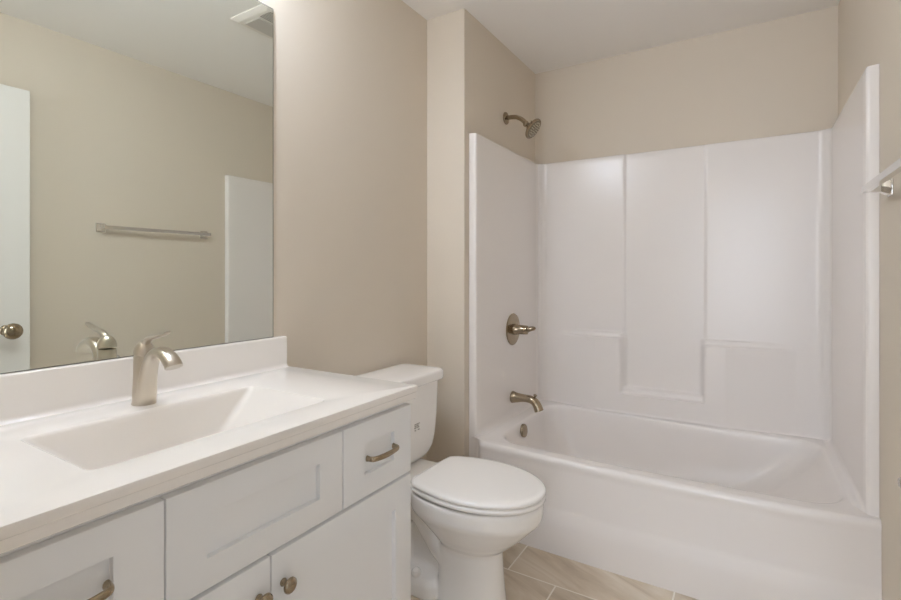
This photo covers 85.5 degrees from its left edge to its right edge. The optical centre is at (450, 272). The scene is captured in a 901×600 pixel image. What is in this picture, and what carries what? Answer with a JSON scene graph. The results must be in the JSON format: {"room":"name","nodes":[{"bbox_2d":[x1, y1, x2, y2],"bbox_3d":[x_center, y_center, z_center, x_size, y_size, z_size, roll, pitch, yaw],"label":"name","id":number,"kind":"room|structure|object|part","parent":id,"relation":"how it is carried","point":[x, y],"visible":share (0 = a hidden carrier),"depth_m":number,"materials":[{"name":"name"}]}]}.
{"room":"bathroom","nodes":[
{"label":"bathroom","id":0,"kind":"room"},
{"bbox_2d":[4,0,426,459],"bbox_3d":[-0.692,-0.034,1.625,0.110,2.477,2.020,0,0,31],"label":"wall","id":1,"kind":"structure","parent":0,"point":[350,76],"depth_m":1.98,"materials":[{"name":"beige paint"}]},
{"bbox_2d":[0,0,272,373],"bbox_3d":[-0.848,-0.339,1.260,0.006,1.115,0.934,0,0,31],"label":"wall mirror","id":2,"kind":"object","parent":1,"relation":"attached to","point":[136,136],"visible":1,"depth_m":1.27,"materials":[{"name":"clear mirror"}]},
{"bbox_2d":[0,336,288,425],"bbox_3d":[-0.835,0.273,1.258,0.031,0.106,1.014,0,0,31],"label":"backsplash","id":3,"kind":"structure","parent":1,"relation":"attached to","point":[36,393],"depth_m":1.22,"materials":[{"name":"white stone"}]},
{"bbox_2d":[427,8,534,462],"bbox_3d":[0.166,-0.034,2.819,0.327,2.477,0.912,0,0,31],"label":"wall","id":4,"kind":"structure","parent":0,"point":[473,78],"depth_m":2.41,"materials":[{"name":"beige paint"}]},
{"bbox_2d":[503,112,540,138],"bbox_3d":[0.394,-0.819,2.683,0.204,0.167,0.133,0,0,31],"label":"shower","id":5,"kind":"object","parent":4,"relation":"attached to","point":[532,127],"visible":1,"depth_m":2.67,"materials":[{"name":"silver metal"}]},
{"bbox_3d":[0.366,-0.847,2.707,0.130,0.067,0.024,0,0,31],"label":"shower arm","id":6,"kind":"part","parent":5,"relation":"part of","materials":[{"name":"silver metal"}]},
{"bbox_2d":[411,543,698,599],"bbox_3d":[-0.122,1.235,0.779,1.967,0.060,4.912,0,0,31],"label":"floor","id":7,"kind":"structure","parent":0,"point":[530,573],"depth_m":1.89,"materials":[{"name":"tile"}]},
{"bbox_2d":[0,402,410,599],"bbox_3d":[-0.589,0.784,1.134,0.572,0.842,0.986,0,0,31],"label":"vanity cabinet","id":8,"kind":"object","parent":7,"relation":"on","point":[326,515],"visible":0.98,"depth_m":0.99,"materials":[{"name":"white paint"}]},
{"bbox_3d":[-0.562,0.479,0.707,0.019,0.193,0.278,0,0,31],"label":"drawer","id":9,"kind":"part","parent":8,"relation":"part of","materials":[{"name":"white paint"}]},
{"bbox_3d":[-0.542,0.479,0.693,0.030,0.017,0.121,0,0,31],"label":"handle","id":10,"kind":"part","parent":8,"relation":"part of","materials":[{"name":"silver metal"}]},
{"bbox_2d":[0,336,417,553],"bbox_3d":[-0.603,0.333,1.122,0.568,0.226,1.024,0,0,31],"label":"countertop","id":11,"kind":"structure","parent":8,"relation":"on","point":[75,450],"depth_m":1.10,"materials":[{"name":"white stone"}]},
{"bbox_2d":[131,331,182,405],"bbox_3d":[-0.713,0.232,1.182,0.176,0.187,0.053,0,0,31],"label":"sink faucet","id":12,"kind":"object","parent":11,"relation":"on","point":[147,358],"visible":1,"depth_m":1.19,"materials":[{"name":"silver metal"}]},
{"bbox_3d":[-0.725,0.172,1.189,0.135,0.066,0.046,0,0,31],"label":"lever handle","id":13,"kind":"part","parent":12,"relation":"part of","materials":[{"name":"silver metal"}]},
{"bbox_2d":[20,386,323,469],"bbox_3d":[-0.582,0.386,1.101,0.307,0.120,0.528,0,0,31],"label":"sink basin","id":14,"kind":"object","parent":11,"relation":"in","point":[103,443],"depth_m":1.17,"materials":[{"name":"white stone"}]},
{"bbox_3d":[-0.506,0.837,0.798,0.019,0.506,0.491,0,0,31],"label":"door","id":15,"kind":"part","parent":8,"relation":"part of","materials":[{"name":"white paint"}]},
{"bbox_3d":[-0.372,0.653,0.970,0.030,0.033,0.033,0,0,31],"label":"knob","id":16,"kind":"part","parent":8,"relation":"part of","materials":[{"name":"silver metal"}]},
{"bbox_3d":[-0.341,0.653,1.022,0.030,0.033,0.033,0,0,31],"label":"knob","id":17,"kind":"part","parent":8,"relation":"part of","materials":[{"name":"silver metal"}]},
{"bbox_3d":[-0.250,0.837,1.217,0.019,0.506,0.486,0,0,31],"label":"door","id":18,"kind":"part","parent":8,"relation":"part of","materials":[{"name":"white paint"}]},
{"bbox_3d":[-0.195,0.479,1.306,0.019,0.193,0.276,0,0,31],"label":"drawer","id":19,"kind":"part","parent":8,"relation":"part of","materials":[{"name":"white paint"}]},
{"bbox_3d":[-0.174,0.479,1.293,0.030,0.017,0.121,0,0,31],"label":"handle","id":20,"kind":"part","parent":8,"relation":"part of","materials":[{"name":"silver metal"}]},
{"bbox_2d":[357,364,545,599],"bbox_3d":[-0.013,0.810,1.867,0.774,0.790,0.478,0,0,31],"label":"toilet","id":21,"kind":"object","parent":7,"relation":"on","point":[466,512],"visible":0.7,"depth_m":1.74,"materials":[{"name":"porcelain"},{"name":"plastic"}]},
{"bbox_3d":[-0.243,0.440,2.007,0.235,0.050,0.478,0,0,31],"label":"tank lid","id":22,"kind":"part","parent":21,"relation":"part of","materials":[{"name":"white ceramic"}]},
{"bbox_3d":[-0.244,0.630,2.008,0.204,0.334,0.439,0,0,31],"label":"tank","id":23,"kind":"part","parent":21,"relation":"part of","materials":[{"name":"white ceramic"}]},
{"bbox_3d":[-0.013,1.002,1.866,0.758,0.407,0.375,0,0,31],"label":"bowl","id":24,"kind":"part","parent":21,"relation":"part of","materials":[{"name":"white ceramic"}]},
{"bbox_3d":[0.119,0.787,1.786,0.464,0.018,0.380,0,0,31],"label":"seat","id":25,"kind":"part","parent":21,"relation":"part of","materials":[{"name":"white plastic"}]},
{"bbox_3d":[0.119,0.764,1.786,0.464,0.022,0.380,0,0,31],"label":"lid","id":26,"kind":"part","parent":21,"relation":"part of","materials":[{"name":"white plastic"}]},
{"bbox_2d":[469,64,881,599],"bbox_3d":[0.949,0.263,2.320,1.528,1.885,0.941,0,0,31],"label":"tub surround","id":27,"kind":"object","parent":7,"relation":"on","point":[700,359],"visible":0.99,"depth_m":2.43,"materials":[{"name":"white plastic"}]},
{"bbox_3d":[0.324,0.058,2.696,0.069,1.475,0.779,0,0,31],"label":"panel","id":28,"kind":"part","parent":27,"relation":"part of","materials":[{"name":"white plastic"}]},
{"bbox_2d":[506,313,535,344],"bbox_3d":[0.404,0.316,2.692,0.132,0.178,0.178,0,0,31],"label":"shower valve","id":29,"kind":"object","parent":27,"relation":"attached to","point":[513,327],"visible":1,"depth_m":2.68,"materials":[{"name":"silver metal"}]},
{"bbox_3d":[0.391,0.316,2.700,0.082,0.064,0.064,0,0,31],"label":"handle","id":30,"kind":"part","parent":29,"relation":"part of","materials":[{"name":"silver metal"}]},
{"bbox_3d":[0.440,0.312,2.674,0.054,0.034,0.030,0,0,21],"label":"lever","id":31,"kind":"part","parent":29,"relation":"part of","materials":[{"name":"silver metal"}]},
{"bbox_2d":[510,391,543,412],"bbox_3d":[0.422,0.709,2.673,0.183,0.098,0.064,0,0,31],"label":"tub spout","id":32,"kind":"object","parent":27,"relation":"attached to","point":[515,397],"visible":1,"depth_m":2.65,"materials":[{"name":"silver metal"}]},
{"bbox_2d":[472,400,880,519],"bbox_3d":[0.953,0.959,2.327,1.528,0.330,0.923,0,0,31],"label":"basin","id":33,"kind":"object","parent":27,"relation":"in","point":[593,462],"depth_m":2.29,"materials":[{"name":"white plastic"}]},
{"bbox_3d":[1.174,0.058,2.683,1.518,1.475,0.086,0,0,31],"label":"panel","id":34,"kind":"part","parent":27,"relation":"part of","materials":[{"name":"white plastic"}]},
{"bbox_3d":[1.570,0.058,1.933,0.064,1.475,0.779,0,0,31],"label":"panel","id":35,"kind":"part","parent":27,"relation":"part of","materials":[{"name":"white plastic"}]},
{"bbox_2d":[402,0,839,73],"bbox_3d":[0.366,-1.312,1.577,1.967,0.080,3.042,0,0,31],"label":"ceiling","id":36,"kind":"structure","parent":0,"point":[545,35],"depth_m":2.46,"materials":[{"name":"white paint"}]},
{"bbox_2d":[535,6,837,163],"bbox_3d":[1.132,-0.034,2.827,1.967,2.477,0.110,0,0,31],"label":"wall","id":37,"kind":"structure","parent":0,"point":[777,77],"depth_m":2.64,"materials":[{"name":"beige paint"}]},
{"bbox_2d":[838,0,900,599],"bbox_3d":[1.130,-0.034,1.045,0.110,2.477,2.932,0,0,31],"label":"wall","id":38,"kind":"structure","parent":0,"point":[869,31],"depth_m":1.49,"materials":[{"name":"beige paint"}]},
{"bbox_2d":[862,158,900,196],"bbox_3d":[1.126,-0.253,1.210,0.068,0.050,0.660,0,0,31],"label":"towel bar","id":39,"kind":"object","parent":38,"relation":"attached to","point":[877,184],"visible":1,"depth_m":1.36,"materials":[{"name":"silver metal"}]},
{"bbox_3d":[1.286,-0.253,1.470,0.066,0.050,0.050,0,0,31],"label":"post","id":40,"kind":"part","parent":39,"relation":"part of","materials":[{"name":"silver metal"}]}
]}

